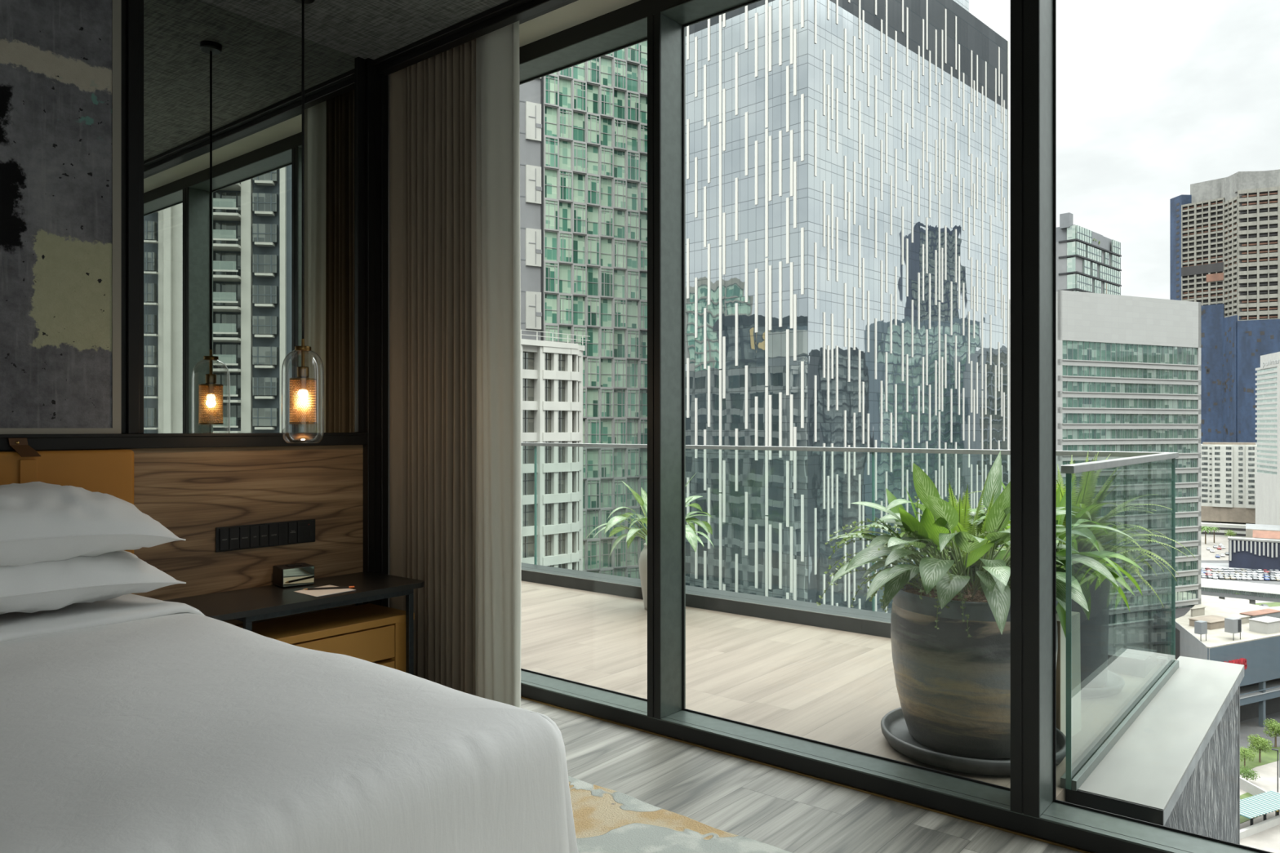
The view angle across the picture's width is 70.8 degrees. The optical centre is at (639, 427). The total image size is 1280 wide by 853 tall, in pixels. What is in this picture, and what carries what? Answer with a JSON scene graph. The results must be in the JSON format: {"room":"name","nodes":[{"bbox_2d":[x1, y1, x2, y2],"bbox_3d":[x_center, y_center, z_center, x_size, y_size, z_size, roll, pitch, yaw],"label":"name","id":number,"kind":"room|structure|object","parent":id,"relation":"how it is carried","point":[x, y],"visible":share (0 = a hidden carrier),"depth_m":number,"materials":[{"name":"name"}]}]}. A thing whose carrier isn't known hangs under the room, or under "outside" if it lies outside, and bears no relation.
{"room":"hotel room","nodes":[
{"label":"hotel room","id":0,"kind":"room"},
{"bbox_2d":[230,75,389,607],"bbox_3d":[-2.797,-0.260,2.587,0.194,3.020,5.660,0,0,39],"label":"wall","id":1,"kind":"structure","parent":0,"point":[388,75],"depth_m":4.37,"materials":[{"name":"paint"}]},
{"bbox_2d":[0,0,121,434],"bbox_3d":[-2.691,-0.849,2.515,0.050,1.743,2.284,0,0,39],"label":"mural panel","id":2,"kind":"object","parent":1,"relation":"attached to","point":[60,60],"visible":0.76,"depth_m":3.23,"materials":[{"name":"paint"}]},
{"bbox_2d":[121,0,143,433],"bbox_3d":[-1.937,-0.849,3.428,0.060,1.743,0.083,0,0,39],"label":"trim","id":3,"kind":"structure","parent":1,"relation":"attached to","point":[132,11],"depth_m":3.40,"materials":[{"name":"black metal"}]},
{"bbox_2d":[2,444,363,626],"bbox_3d":[-2.555,0.605,2.698,0.028,1.050,3.940,0,0,39],"label":"headboard panel","id":4,"kind":"object","parent":1,"relation":"attached to","point":[191,492],"visible":0.2,"depth_m":3.77,"materials":[{"name":"brown wood"}]},
{"bbox_2d":[0,438,133,594],"bbox_3d":[-2.510,0.518,2.645,0.084,0.964,1.914,0,0,39],"label":"headboard","id":5,"kind":"object","parent":4,"relation":"attached to","point":[110,472],"visible":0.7,"depth_m":3.21,"materials":[{"name":"orange leather"}]},
{"bbox_2d":[215,519,315,552],"bbox_3d":[-1.588,0.459,3.845,0.016,0.101,0.444,0,0,39],"label":"switch panel","id":6,"kind":"object","parent":4,"relation":"attached to","point":[291,532],"visible":1,"depth_m":3.83,"materials":[{"name":"black plastic"}]},
{"bbox_2d":[219,528,228,551],"bbox_3d":[-1.706,0.459,3.696,0.007,0.089,0.037,0,0,39],"label":"switch","id":7,"kind":"object","parent":6,"relation":"attached to","point":[224,532],"depth_m":3.69,"materials":[{"name":"grey plastic"}]},
{"bbox_2d":[228,527,239,549],"bbox_3d":[-1.679,0.459,3.728,0.007,0.089,0.042,0,0,39],"label":"switch","id":8,"kind":"object","parent":6,"relation":"attached to","point":[233,532],"depth_m":3.72,"materials":[{"name":"grey plastic"}]},
{"bbox_2d":[239,526,249,548],"bbox_3d":[-1.651,0.459,3.762,0.007,0.089,0.042,0,0,39],"label":"switch","id":9,"kind":"object","parent":6,"relation":"attached to","point":[244,531],"depth_m":3.76,"materials":[{"name":"grey plastic"}]},
{"bbox_2d":[249,525,259,547],"bbox_3d":[-1.624,0.459,3.795,0.007,0.089,0.040,0,0,39],"label":"switch","id":10,"kind":"object","parent":6,"relation":"attached to","point":[254,530],"depth_m":3.79,"materials":[{"name":"grey plastic"}]},
{"bbox_2d":[259,524,268,546],"bbox_3d":[-1.598,0.459,3.827,0.007,0.089,0.039,0,0,39],"label":"switch","id":11,"kind":"object","parent":6,"relation":"attached to","point":[264,529],"depth_m":3.82,"materials":[{"name":"grey plastic"}]},
{"bbox_2d":[268,524,278,545],"bbox_3d":[-1.571,0.459,3.860,0.007,0.089,0.043,0,0,39],"label":"switch","id":12,"kind":"object","parent":6,"relation":"attached to","point":[273,528],"depth_m":3.86,"materials":[{"name":"grey plastic"}]},
{"bbox_2d":[278,523,288,544],"bbox_3d":[-1.543,0.459,3.896,0.005,0.094,0.042,0,0,39],"label":"switch","id":13,"kind":"object","parent":6,"relation":"attached to","point":[282,527],"depth_m":3.89,"materials":[{"name":"black plastic"}]},
{"bbox_2d":[288,522,297,543],"bbox_3d":[-1.515,0.459,3.928,0.007,0.089,0.040,0,0,39],"label":"switch","id":14,"kind":"object","parent":6,"relation":"attached to","point":[292,526],"depth_m":3.93,"materials":[{"name":"grey plastic"}]},
{"bbox_2d":[297,520,315,542],"bbox_3d":[-1.474,0.459,3.979,0.006,0.093,0.085,0,0,39],"label":"power socket","id":15,"kind":"object","parent":6,"relation":"attached to","point":[305,528],"depth_m":3.98,"materials":[{"name":"black plastic"}]},
{"bbox_2d":[0,432,368,451],"bbox_3d":[-2.538,0.051,2.684,0.072,0.057,3.940,0,0,39],"label":"trim","id":16,"kind":"structure","parent":1,"relation":"attached to","point":[95,441],"depth_m":3.52,"materials":[{"name":"black"}]},
{"bbox_2d":[143,0,355,433],"bbox_3d":[-1.624,-0.849,3.830,0.025,1.742,0.936,0,0,39],"label":"wall mirror","id":17,"kind":"object","parent":1,"relation":"attached to","point":[223,88],"visible":0.83,"depth_m":3.76,"materials":[{"name":"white mirror"}]},
{"bbox_2d":[355,57,388,607],"bbox_3d":[-1.267,-0.235,4.238,0.070,2.970,0.148,0,0,39],"label":"trim","id":18,"kind":"structure","parent":1,"relation":"attached to","point":[371,87],"depth_m":4.21,"materials":[{"name":"black metal"}]},
{"bbox_2d":[373,0,568,75],"bbox_3d":[1.058,-1.717,2.374,5.970,0.100,0.075,0,0,39],"label":"trim","id":19,"kind":"structure","parent":1,"relation":"attached to","point":[508,12],"depth_m":3.85,"materials":[{"name":"black"}]},
{"bbox_2d":[519,0,577,24],"bbox_3d":[1.114,-1.760,2.513,5.860,0.014,0.100,0,0,39],"label":"rail","id":20,"kind":"object","parent":1,"relation":"attached to","point":[569,2],"visible":0.02,"depth_m":3.79,"materials":[{"name":"black metal"}]},
{"bbox_2d":[389,39,476,695],"bbox_3d":[-0.941,-0.260,4.173,0.576,2.990,0.144,0,0,39],"label":"drape","id":21,"kind":"object","parent":20,"relation":"hanging from","point":[433,100],"depth_m":4.15,"materials":[{"name":"beige fabric"}]},
{"bbox_2d":[389,21,521,707],"bbox_3d":[-0.837,-0.260,4.100,0.829,2.990,0.142,0,0,38],"label":"curtain","id":22,"kind":"object","parent":20,"relation":"hanging from","point":[455,526],"visible":0.94,"depth_m":4.06,"materials":[{"name":"beige fabric"}]},
{"bbox_2d":[519,0,640,47],"bbox_3d":[1.142,-1.784,2.658,6.200,0.033,0.560,0,0,39],"label":"trim","id":23,"kind":"structure","parent":1,"relation":"attached to","point":[580,11],"depth_m":3.88,"materials":[{"name":"paint"}]},
{"bbox_2d":[519,37,647,701],"bbox_3d":[-0.365,-0.252,4.230,1.277,2.871,0.013,0,0,39],"label":"window","id":24,"kind":"structure","parent":1,"relation":"in","point":[644,39],"depth_m":4.13,"materials":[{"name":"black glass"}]},
{"bbox_2d":[519,0,691,63],"bbox_3d":[1.298,-1.728,2.667,5.970,0.077,0.004,0,0,39],"label":"trim","id":25,"kind":"structure","parent":1,"relation":"attached to","point":[639,10],"depth_m":3.88,"materials":[{"name":"black metal"}]},
{"bbox_2d":[519,0,761,84],"bbox_3d":[1.353,-1.727,2.735,5.970,0.080,0.174,0,0,39],"label":"trim","id":26,"kind":"structure","parent":1,"relation":"attached to","point":[691,11],"depth_m":3.92,"materials":[{"name":"metal"}]},
{"bbox_2d":[647,11,685,719],"bbox_3d":[0.111,-0.252,3.750,0.068,2.876,0.176,0,0,39],"label":"window mullion","id":27,"kind":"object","parent":1,"relation":"attached to","point":[664,35],"depth_m":3.70,"materials":[{"name":"metal"}]},
{"bbox_2d":[682,0,1010,791],"bbox_3d":[0.714,-0.252,3.347,1.375,2.871,0.013,0,0,39],"label":"window","id":28,"kind":"structure","parent":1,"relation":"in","point":[753,1],"depth_m":3.77,"materials":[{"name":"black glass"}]},
{"bbox_2d":[520,680,1192,852],"bbox_3d":[1.298,1.218,2.667,5.970,0.056,0.004,0,0,39],"label":"trim","id":29,"kind":"structure","parent":1,"relation":"attached to","point":[1084,840],"depth_m":3.10,"materials":[{"name":"black metal"}]},
{"bbox_2d":[520,670,1260,852],"bbox_3d":[1.353,1.217,2.735,5.970,0.066,0.174,0,0,39],"label":"trim","id":30,"kind":"structure","parent":1,"relation":"attached to","point":[1180,841],"depth_m":3.08,"materials":[{"name":"metal"}]},
{"bbox_2d":[1010,0,1053,817],"bbox_3d":[1.235,-0.252,2.830,0.086,2.876,0.176,0,0,39],"label":"window mullion","id":31,"kind":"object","parent":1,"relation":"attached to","point":[1031,20],"depth_m":2.77,"materials":[{"name":"metal"}]},
{"bbox_2d":[199,0,509,59],"bbox_3d":[-0.651,-1.740,0.468,6.200,0.040,5.100,0,0,39],"label":"ceiling","id":32,"kind":"structure","parent":0,"point":[373,29],"depth_m":3.79,"materials":[{"name":"concrete"}]},
{"bbox_2d":[281,0,324,443],"bbox_3d":[-1.332,-0.829,3.559,0.158,1.782,0.158,0,0,39],"label":"pendant lamp","id":33,"kind":"object","parent":32,"relation":"hanging from","point":[304,390],"visible":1,"depth_m":3.56,"materials":[{"name":"clear glass"}]},
{"bbox_2d":[520,697,1082,852],"bbox_3d":[-0.473,1.280,0.685,6.200,0.060,5.660,0,0,39],"label":"floor","id":34,"kind":"structure","parent":0,"point":[784,810],"depth_m":3.03,"materials":[{"name":"grey wood"}]},
{"bbox_2d":[163,572,423,675],"bbox_3d":[-1.404,0.962,3.709,0.448,0.577,0.962,0,0,39],"label":"side table","id":35,"kind":"object","parent":34,"relation":"on","point":[246,606],"visible":0.59,"depth_m":3.64,"materials":[{"name":"black wood"}]},
{"bbox_2d":[272,562,314,587],"bbox_3d":[-1.481,0.628,3.853,0.138,0.084,0.119,0,0,-41],"label":"desk clock","id":36,"kind":"object","parent":35,"relation":"on","point":[295,574],"visible":1,"depth_m":3.81,"materials":[{"name":"black plastic"}]},
{"bbox_2d":[293,585,355,596],"bbox_3d":[-1.303,0.672,3.712,0.199,0.002,0.185,0,0,39],"label":"paper","id":37,"kind":"object","parent":35,"relation":"on","point":[315,593],"visible":0.93,"depth_m":3.69,"materials":[{"name":"beige paper"}]},
{"bbox_2d":[302,586,354,590],"bbox_3d":[-1.292,0.666,3.740,0.205,0.009,0.009,0,0,-14],"label":"pencil","id":38,"kind":"object","parent":37,"relation":"on","point":[344,587],"visible":1,"depth_m":3.74,"materials":[{"name":"black wood"}]},
{"bbox_2d":[237,603,414,672],"bbox_3d":[-1.381,1.016,3.752,0.340,0.407,0.818,0,0,39],"label":"drawer","id":39,"kind":"object","parent":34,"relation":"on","point":[375,633],"visible":0.26,"depth_m":3.78,"materials":[{"name":"wood"}]},
{"bbox_2d":[568,776,791,852],"bbox_3d":[-0.547,1.243,1.432,2.260,0.014,3.124,0,0,39],"label":"rug","id":40,"kind":"object","parent":34,"relation":"on","point":[606,820],"visible":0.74,"depth_m":2.76,"materials":[{"name":"fabric"}]},
{"bbox_3d":[-1.627,0.928,1.959,2.180,0.525,1.790,0,0,39],"label":"bed","id":41,"kind":"object","parent":34,"relation":"on","visible":0},
{"bbox_2d":[0,613,577,852],"bbox_3d":[-1.561,0.874,1.968,2.305,0.552,2.036,0,0,39],"label":"bedspread","id":42,"kind":"object","parent":41,"relation":"on","point":[178,732],"visible":0.91,"depth_m":1.77,"materials":[{"name":"fabric"}]},
{"bbox_2d":[0,593,205,642],"bbox_3d":[-2.191,0.735,2.468,0.561,0.325,1.875,0,0,36],"label":"sheet","id":43,"kind":"object","parent":42,"relation":"on","point":[126,607],"visible":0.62,"depth_m":2.82,"materials":[{"name":"fabric"}]},
{"bbox_2d":[0,550,186,614],"bbox_3d":[-1.979,0.471,2.834,0.497,0.205,0.858,0,0,39],"label":"bed pillow","id":44,"kind":"object","parent":43,"relation":"on","point":[48,585],"visible":0.79,"depth_m":2.79,"materials":[{"name":"fabric"}]},
{"bbox_2d":[0,481,186,566],"bbox_3d":[-1.986,0.303,2.820,0.507,0.253,0.878,0,0,39],"label":"bed pillow","id":45,"kind":"object","parent":44,"relation":"on","point":[40,522],"visible":1,"depth_m":2.79,"materials":[{"name":"fabric"}]},
{"bbox_2d":[520,580,1176,801],"bbox_3d":[-1.258,1.300,6.625,8.660,0.100,2.540,0,0,39],"label":"deck","id":46,"kind":"object","parent":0,"point":[828,686],"visible":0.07,"depth_m":4.73,"materials":[{"name":"beige wood"}]},
{"bbox_2d":[638,542,647,609],"bbox_3d":[0.132,1.024,6.224,0.282,0.452,0.282,0,0,39],"label":"floor vase","id":47,"kind":"object","parent":46,"relation":"on","point":[642,561],"visible":0.22,"depth_m":6.16,"materials":[{"name":"white ceramic"}]},
{"bbox_2d":[585,475,714,557],"bbox_3d":[0.134,0.594,6.258,0.823,0.575,0.958,0,0,39],"label":"evergreen","id":48,"kind":"object","parent":47,"relation":"in","point":[691,535],"visible":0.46,"depth_m":6.18,"materials":[{"name":"green plant"}]},
{"bbox_2d":[521,562,1156,677],"bbox_3d":[-0.705,1.207,7.348,8.600,0.086,0.320,0,0,39],"label":"trim","id":49,"kind":"structure","parent":46,"relation":"on","point":[1122,665],"depth_m":5.94,"materials":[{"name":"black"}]},
{"bbox_2d":[520,442,1173,665],"bbox_3d":[-0.479,0.690,7.409,8.498,1.120,0.052,0,0,39],"label":"glass balustrade","id":50,"kind":"object","parent":46,"relation":"on","point":[1161,660],"visible":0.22,"depth_m":5.79,"materials":[{"name":"teal"}]},
{"bbox_2d":[880,706,1066,775],"bbox_3d":[1.300,1.214,3.530,0.690,0.068,0.690,0,0,39],"label":"saucer","id":51,"kind":"object","parent":46,"relation":"on","point":[894,727],"visible":0.32,"depth_m":3.31,"materials":[{"name":"ceramic"}]},
{"bbox_2d":[890,577,1057,759],"bbox_3d":[1.300,0.923,3.530,0.618,0.590,0.618,0,0,39],"label":"plant pot","id":52,"kind":"object","parent":51,"relation":"on","point":[953,688],"visible":0.48,"depth_m":3.29,"materials":[{"name":"grey ceramic"}]},
{"bbox_2d":[816,495,1010,637],"bbox_3d":[1.032,0.503,3.542,0.582,0.492,0.762,0,0,-15],"label":"plant","id":53,"kind":"object","parent":52,"relation":"in","point":[907,546],"visible":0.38,"depth_m":3.50,"materials":[{"name":"green plant"}]},
{"bbox_2d":[870,472,1010,582],"bbox_3d":[1.352,0.405,3.686,0.740,0.452,0.602,0,0,26],"label":"potted fern","id":54,"kind":"object","parent":52,"relation":"on","point":[963,523],"visible":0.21,"depth_m":3.64,"materials":[{"name":"green plant"}]},
{"bbox_2d":[901,582,987,603],"bbox_3d":[1.312,0.652,3.525,0.598,0.065,0.580,0,0,7],"label":"potting fibre","id":55,"kind":"object","parent":52,"relation":"in","point":[978,597],"visible":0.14,"depth_m":3.45,"materials":[{"name":"brown soil"}]},
{"bbox_2d":[873,488,1001,595],"bbox_3d":[1.120,0.445,3.483,0.299,0.413,0.548,0,0,-33],"label":"lily","id":56,"kind":"object","parent":55,"relation":"in","point":[927,528],"visible":0.59,"depth_m":3.46,"materials":[{"name":"green plant"}]},
{"bbox_2d":[826,450,1135,634],"bbox_3d":[1.294,0.410,3.523,1.081,0.624,1.006,0,0,-27],"label":"plant","id":57,"kind":"object","parent":55,"relation":"on","point":[993,578],"visible":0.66,"depth_m":3.31,"materials":[{"name":"green plant"}]},
{"bbox_2d":[1056,611,1080,737],"bbox_3d":[1.654,1.006,3.711,0.230,0.488,0.251,0,0,43],"label":"post","id":58,"kind":"object","parent":46,"relation":"on","point":[1075,616],"visible":0.14,"depth_m":3.64,"materials":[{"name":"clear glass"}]},
{"bbox_2d":[1080,670,1124,698],"bbox_3d":[2.070,1.220,4.360,0.490,0.056,0.490,0,0,39],"label":"saucer","id":59,"kind":"object","parent":46,"relation":"on","point":[1115,684],"visible":0.24,"depth_m":4.15,"materials":[{"name":"ceramic"}]},
{"bbox_2d":[1064,556,1113,688],"bbox_3d":[2.070,0.925,4.360,0.392,0.600,0.392,0,0,39],"label":"plant pot","id":60,"kind":"object","parent":59,"relation":"on","point":[1094,632],"visible":0.13,"depth_m":4.19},
{"bbox_2d":[968,450,1195,607],"bbox_3d":[2.036,0.446,4.347,1.026,0.735,1.123,0,0,4],"label":"potted fern","id":61,"kind":"object","parent":60,"relation":"in","point":[1084,499],"visible":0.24,"depth_m":4.20,"materials":[{"name":"green plant"}]},
{"bbox_2d":[1053,0,1273,852],"bbox_3d":[1.842,-0.252,2.424,1.369,2.871,0.013,0,0,39],"label":"window","id":62,"kind":"structure","parent":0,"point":[1055,799],"depth_m":2.85,"materials":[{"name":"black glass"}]},
{"bbox_3d":[-1.193,33.300,6.611,8.980,63.900,2.600,0,0,39],"label":"wall","id":63,"kind":"structure","parent":0,"visible":0},
{"bbox_2d":[1066,656,1244,826],"bbox_3d":[2.333,1.280,3.939,0.296,0.060,2.328,0,0,39],"label":"ledge","id":64,"kind":"object","parent":63,"relation":"on","point":[1145,773],"visible":0.92,"depth_m":3.52,"materials":[{"name":"concrete"}]},
{"bbox_2d":[1060,452,1178,791],"bbox_3d":[2.136,0.690,3.914,0.052,1.120,2.097,0,0,39],"label":"glass balustrade","id":65,"kind":"object","parent":64,"relation":"on","point":[1077,773],"visible":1,"depth_m":3.53,"materials":[{"name":"teal"}]},
{"bbox_2d":[1164,688,1238,844],"bbox_3d":[2.303,33.285,3.749,0.055,63.930,2.600,0,0,39],"label":"stone wall","id":66,"kind":"structure","parent":63,"relation":"attached to","point":[1207,806],"depth_m":4.09,"materials":[{"name":"grey stone"}]},
{"bbox_2d":[1238,684,1239,844],"bbox_3d":[3.126,33.281,4.758,0.070,63.938,0.013,0,0,39],"label":"trim","id":67,"kind":"structure","parent":66,"relation":"attached to","point":[1239,685],"depth_m":4.73,"materials":[{"name":"grey metal"}]},
{"label":"outside","id":68,"kind":"structure","parent":0,"visible":0},
{"bbox_2d":[1200,560,1279,747],"bbox_3d":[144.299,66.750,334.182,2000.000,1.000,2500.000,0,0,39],"label":"ground","id":69,"kind":"structure","parent":68,"point":[1249,726],"depth_m":200.49,"materials":[{"name":"concrete"}]},
{"bbox_2d":[520,329,590,571],"bbox_3d":[-22.212,24.678,104.603,23.560,83.144,24.380,0,0,-45],"label":"apartment building","id":70,"kind":"structure","parent":69,"relation":"on","point":[552,371],"depth_m":100.37,"materials":[{"name":"white concrete"}]},
{"bbox_2d":[519,40,647,578],"bbox_3d":[-13.788,-4.645,153.290,30.652,141.789,22.220,0,0,-30],"label":"building","id":71,"kind":"structure","parent":69,"relation":"on","point":[584,126],"depth_m":144.83,"materials":[{"name":"green glass"}]},
{"bbox_2d":[684,0,1008,613],"bbox_3d":[32.408,-10.017,137.183,23.470,152.533,59.043,0,0,44],"label":"glass tower","id":72,"kind":"structure","parent":69,"relation":"on","point":[847,161],"depth_m":117.95,"materials":[{"name":"grey glass"}]},
{"bbox_2d":[1056,212,1121,295],"bbox_3d":[183.324,-8.828,370.737,49.512,150.157,11.503,0,0,-44],"label":"building","id":73,"kind":"structure","parent":69,"relation":"on","point":[1086,260],"depth_m":356.44,"materials":[{"name":"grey glass"}]},
{"bbox_2d":[1008,283,1200,649],"bbox_3d":[121.778,13.743,243.576,52.840,105.014,26.250,0,0,-24],"label":"office building","id":74,"kind":"structure","parent":69,"relation":"on","point":[1128,368],"depth_m":232.68,"materials":[{"name":"concrete"}]},
{"bbox_2d":[1200,535,1228,559],"bbox_3d":[310.791,66.230,502.154,41.678,0.020,140.155,0,0,39],"label":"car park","id":75,"kind":"structure","parent":69,"relation":"on","point":[1206,554],"depth_m":494.88,"materials":[{"name":"beige concrete"}]},
{"bbox_2d":[1200,525,1213,543],"bbox_3d":[322.027,61.196,512.643,8.496,10.119,8.800,0,0,39],"label":"tree","id":76,"kind":"object","parent":75,"relation":"on","point":[1206,528],"visible":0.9,"depth_m":511.46,"materials":[{"name":"green plant"}]},
{"bbox_2d":[1154,595,1279,727],"bbox_3d":[139.785,56.291,221.844,63.890,19.918,40.922,0,0,-26],"label":"building","id":77,"kind":"structure","parent":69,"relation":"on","point":[1259,653],"depth_m":203.00,"materials":[{"name":"white concrete"}]},
{"bbox_2d":[1190,606,1204,617],"bbox_3d":[140.998,46.557,227.719,2.812,2.050,5.121,0,0,39],"label":"roof room","id":78,"kind":"structure","parent":77,"relation":"on","point":[1196,611],"depth_m":227.40,"materials":[{"name":"beige concrete"}]},
{"bbox_2d":[1194,620,1207,641],"bbox_3d":[125.221,45.432,201.152,2.270,4.300,2.622,0,0,39],"label":"rooftop utility box","id":79,"kind":"object","parent":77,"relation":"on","point":[1200,626],"visible":0.88,"depth_m":200.63,"materials":[{"name":"grey metal"}]},
{"bbox_2d":[1188,614,1226,630],"bbox_3d":[137.025,46.707,216.062,8.648,1.750,10.656,0,0,39],"label":"roof room","id":80,"kind":"structure","parent":77,"relation":"on","point":[1214,622],"depth_m":214.62,"materials":[{"name":"beige concrete"}]},
{"bbox_2d":[1224,617,1241,639],"bbox_3d":[133.341,45.232,202.552,3.013,4.700,3.465,0,0,39],"label":"rooftop utility box","id":81,"kind":"object","parent":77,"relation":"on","point":[1232,624],"visible":1,"depth_m":201.76,"materials":[{"name":"grey metal"}]},
{"bbox_2d":[1222,613,1251,623],"bbox_3d":[145.255,46.807,219.822,6.824,1.550,9.835,0,0,39],"label":"roof room","id":82,"kind":"structure","parent":77,"relation":"on","point":[1244,618],"depth_m":219.44,"materials":[{"name":"white concrete"}]},
{"bbox_2d":[1239,608,1279,618],"bbox_3d":[154.141,46.657,223.506,8.055,1.850,12.571,0,0,39],"label":"shed","id":83,"kind":"object","parent":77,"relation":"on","point":[1264,612],"visible":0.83,"depth_m":222.62,"materials":[{"name":"metal"}]},
{"bbox_2d":[1248,616,1279,634],"bbox_3d":[146.678,46.207,210.709,6.916,2.750,8.421,0,0,39],"label":"roof room","id":84,"kind":"structure","parent":77,"relation":"on","point":[1264,624],"depth_m":209.08,"materials":[{"name":"white concrete"}]},
{"bbox_2d":[1169,168,1279,444],"bbox_3d":[403.004,-50.740,597.697,91.576,233.980,45.248,0,0,39],"label":"skyscraper","id":85,"kind":"structure","parent":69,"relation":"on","point":[1224,235],"depth_m":591.13,"materials":[{"name":"glass"}]},
{"bbox_2d":[1200,562,1256,579],"bbox_3d":[284.478,66.230,417.341,69.512,0.020,101.618,0,0,39],"label":"car park","id":86,"kind":"structure","parent":69,"relation":"on","point":[1221,566],"depth_m":430.69,"materials":[{"name":"white concrete"}]},
{"bbox_2d":[1227,536,1279,570],"bbox_3d":[295.956,59.284,419.114,37.639,13.933,7.700,0,0,35],"label":"exhibition hall","id":87,"kind":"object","parent":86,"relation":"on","point":[1246,553],"visible":0.99,"depth_m":421.38,"materials":[{"name":"concrete"}]},
{"bbox_2d":[1252,529,1279,539],"bbox_3d":[308.576,58.178,434.977,21.711,16.144,11.596,0,0,39],"label":"house","id":88,"kind":"structure","parent":86,"relation":"on","point":[1256,534],"depth_m":435.66,"materials":[{"name":"ceramic"}]},
{"bbox_2d":[1200,442,1257,537],"bbox_3d":[364.647,37.767,554.877,39.792,56.967,26.100,0,0,33],"label":"apartment building","id":89,"kind":"structure","parent":69,"relation":"on","point":[1228,469],"depth_m":550.46,"materials":[{"name":"white concrete"}]},
{"bbox_2d":[1200,595,1279,608],"bbox_3d":[233.976,66.230,341.483,60.510,0.020,114.460,0,0,39],"label":"road","id":90,"kind":"structure","parent":69,"relation":"on","point":[1240,600],"depth_m":345.23,"materials":[{"name":"grey asphalt"}]},
{"bbox_2d":[1255,602,1279,607],"bbox_3d":[237.252,66.215,341.366,54.882,0.050,71.351,0,0,39],"label":"lawn","id":91,"kind":"structure","parent":90,"relation":"on","point":[1269,604],"depth_m":337.15,"materials":[{"name":"green plant"}]},
{"bbox_2d":[1200,577,1279,604],"bbox_3d":[214.434,59.765,306.163,44.239,12.970,7.200,0,0,39],"label":"footbridge","id":92,"kind":"object","parent":69,"relation":"on","point":[1221,588],"visible":0.88,"depth_m":309.31,"materials":[{"name":"grey concrete"}]},
{"bbox_2d":[1240,760,1279,852],"bbox_3d":[104.664,66.220,149.550,14.902,0.040,77.863,0,0,39],"label":"paved plaza","id":93,"kind":"object","parent":69,"relation":"on","point":[1268,840],"visible":0.5,"depth_m":151.67,"materials":[{"name":"beige concrete"}]},
{"bbox_2d":[1240,764,1260,780],"bbox_3d":[113.077,64.662,167.732,4.094,3.186,4.254,0,0,39],"label":"tree","id":94,"kind":"object","parent":93,"relation":"on","point":[1246,772],"visible":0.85,"depth_m":167.19,"materials":[{"name":"green plant"}]},
{"bbox_2d":[1240,777,1279,810],"bbox_3d":[110.510,65.250,160.242,7.684,2.000,8.419,0,0,39],"label":"wall","id":95,"kind":"structure","parent":93,"relation":"on","point":[1248,787],"depth_m":162.68,"materials":[{"name":"grey concrete"}]},
{"bbox_2d":[1240,790,1279,826],"bbox_3d":[103.949,64.575,150.690,15.086,3.350,5.100,0,0,-26],"label":"bus shelter","id":96,"kind":"object","parent":93,"relation":"on","point":[1251,807],"visible":0.78,"depth_m":150.34,"materials":[{"name":"teal"}]},
{"bbox_2d":[1271,748,1279,792],"bbox_3d":[114.618,61.975,161.023,2.795,8.550,0.600,0,0,39],"label":"street lamp","id":97,"kind":"object","parent":93,"relation":"on","point":[1275,749],"visible":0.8,"depth_m":161.25,"materials":[{"name":"black metal"}]},
{"bbox_2d":[1240,814,1279,839],"bbox_3d":[118.682,65.650,157.077,25.612,1.200,61.287,0,0,39],"label":"wall","id":98,"kind":"structure","parent":69,"relation":"on","point":[1261,826],"depth_m":147.54,"materials":[{"name":"white concrete"}]},
{"bbox_2d":[1240,746,1279,773],"bbox_3d":[125.444,66.205,180.039,11.599,0.070,27.426,0,0,39],"label":"lawn","id":99,"kind":"structure","parent":69,"relation":"on","point":[1272,757],"depth_m":180.02,"materials":[{"name":"green plant"}]},
{"bbox_2d":[1240,746,1256,768],"bbox_3d":[117.653,64.191,175.276,3.791,4.128,3.826,0,0,39],"label":"tree","id":100,"kind":"object","parent":99,"relation":"on","point":[1244,752],"visible":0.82,"depth_m":174.78,"materials":[{"name":"green plant"}]},
{"bbox_2d":[1246,733,1273,762],"bbox_3d":[122.569,63.575,178.110,4.426,5.361,4.655,0,0,39],"label":"tree","id":101,"kind":"object","parent":99,"relation":"on","point":[1260,743],"visible":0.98,"depth_m":177.71,"materials":[{"name":"green plant"}]},
{"bbox_2d":[1262,718,1279,747],"bbox_3d":[131.647,63.456,186.541,4.501,5.599,4.583,0,0,39],"label":"tree","id":102,"kind":"object","parent":99,"relation":"on","point":[1273,726],"visible":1,"depth_m":186.42,"materials":[{"name":"green plant"}]},
{"bbox_2d":[1245,523,1279,537],"bbox_3d":[309.397,57.284,446.618,15.521,17.931,8.199,0,0,39],"label":"long hall","id":103,"kind":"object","parent":69,"relation":"on","point":[1249,527],"visible":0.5,"depth_m":446.75,"materials":[{"name":"white concrete"}]},
{"bbox_2d":[1255,351,1279,525],"bbox_3d":[339.003,13.499,458.560,20.350,105.501,80.689,0,0,17],"label":"hotel building","id":104,"kind":"structure","parent":69,"relation":"on","point":[1268,473],"depth_m":482.70,"materials":[{"name":"grey concrete"}]},
{"bbox_3d":[1.654,0.697,3.712,0.196,0.130,0.196,0,0,39],"label":"plant pot","id":105,"kind":"object","parent":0,"visible":0},
{"bbox_2d":[939,475,1144,638],"bbox_3d":[1.649,0.481,3.724,0.740,0.618,0.834,0,0,39],"label":"lily","id":106,"kind":"object","parent":105,"relation":"in","point":[1075,521],"visible":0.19,"depth_m":3.56,"materials":[{"name":"green plant"}]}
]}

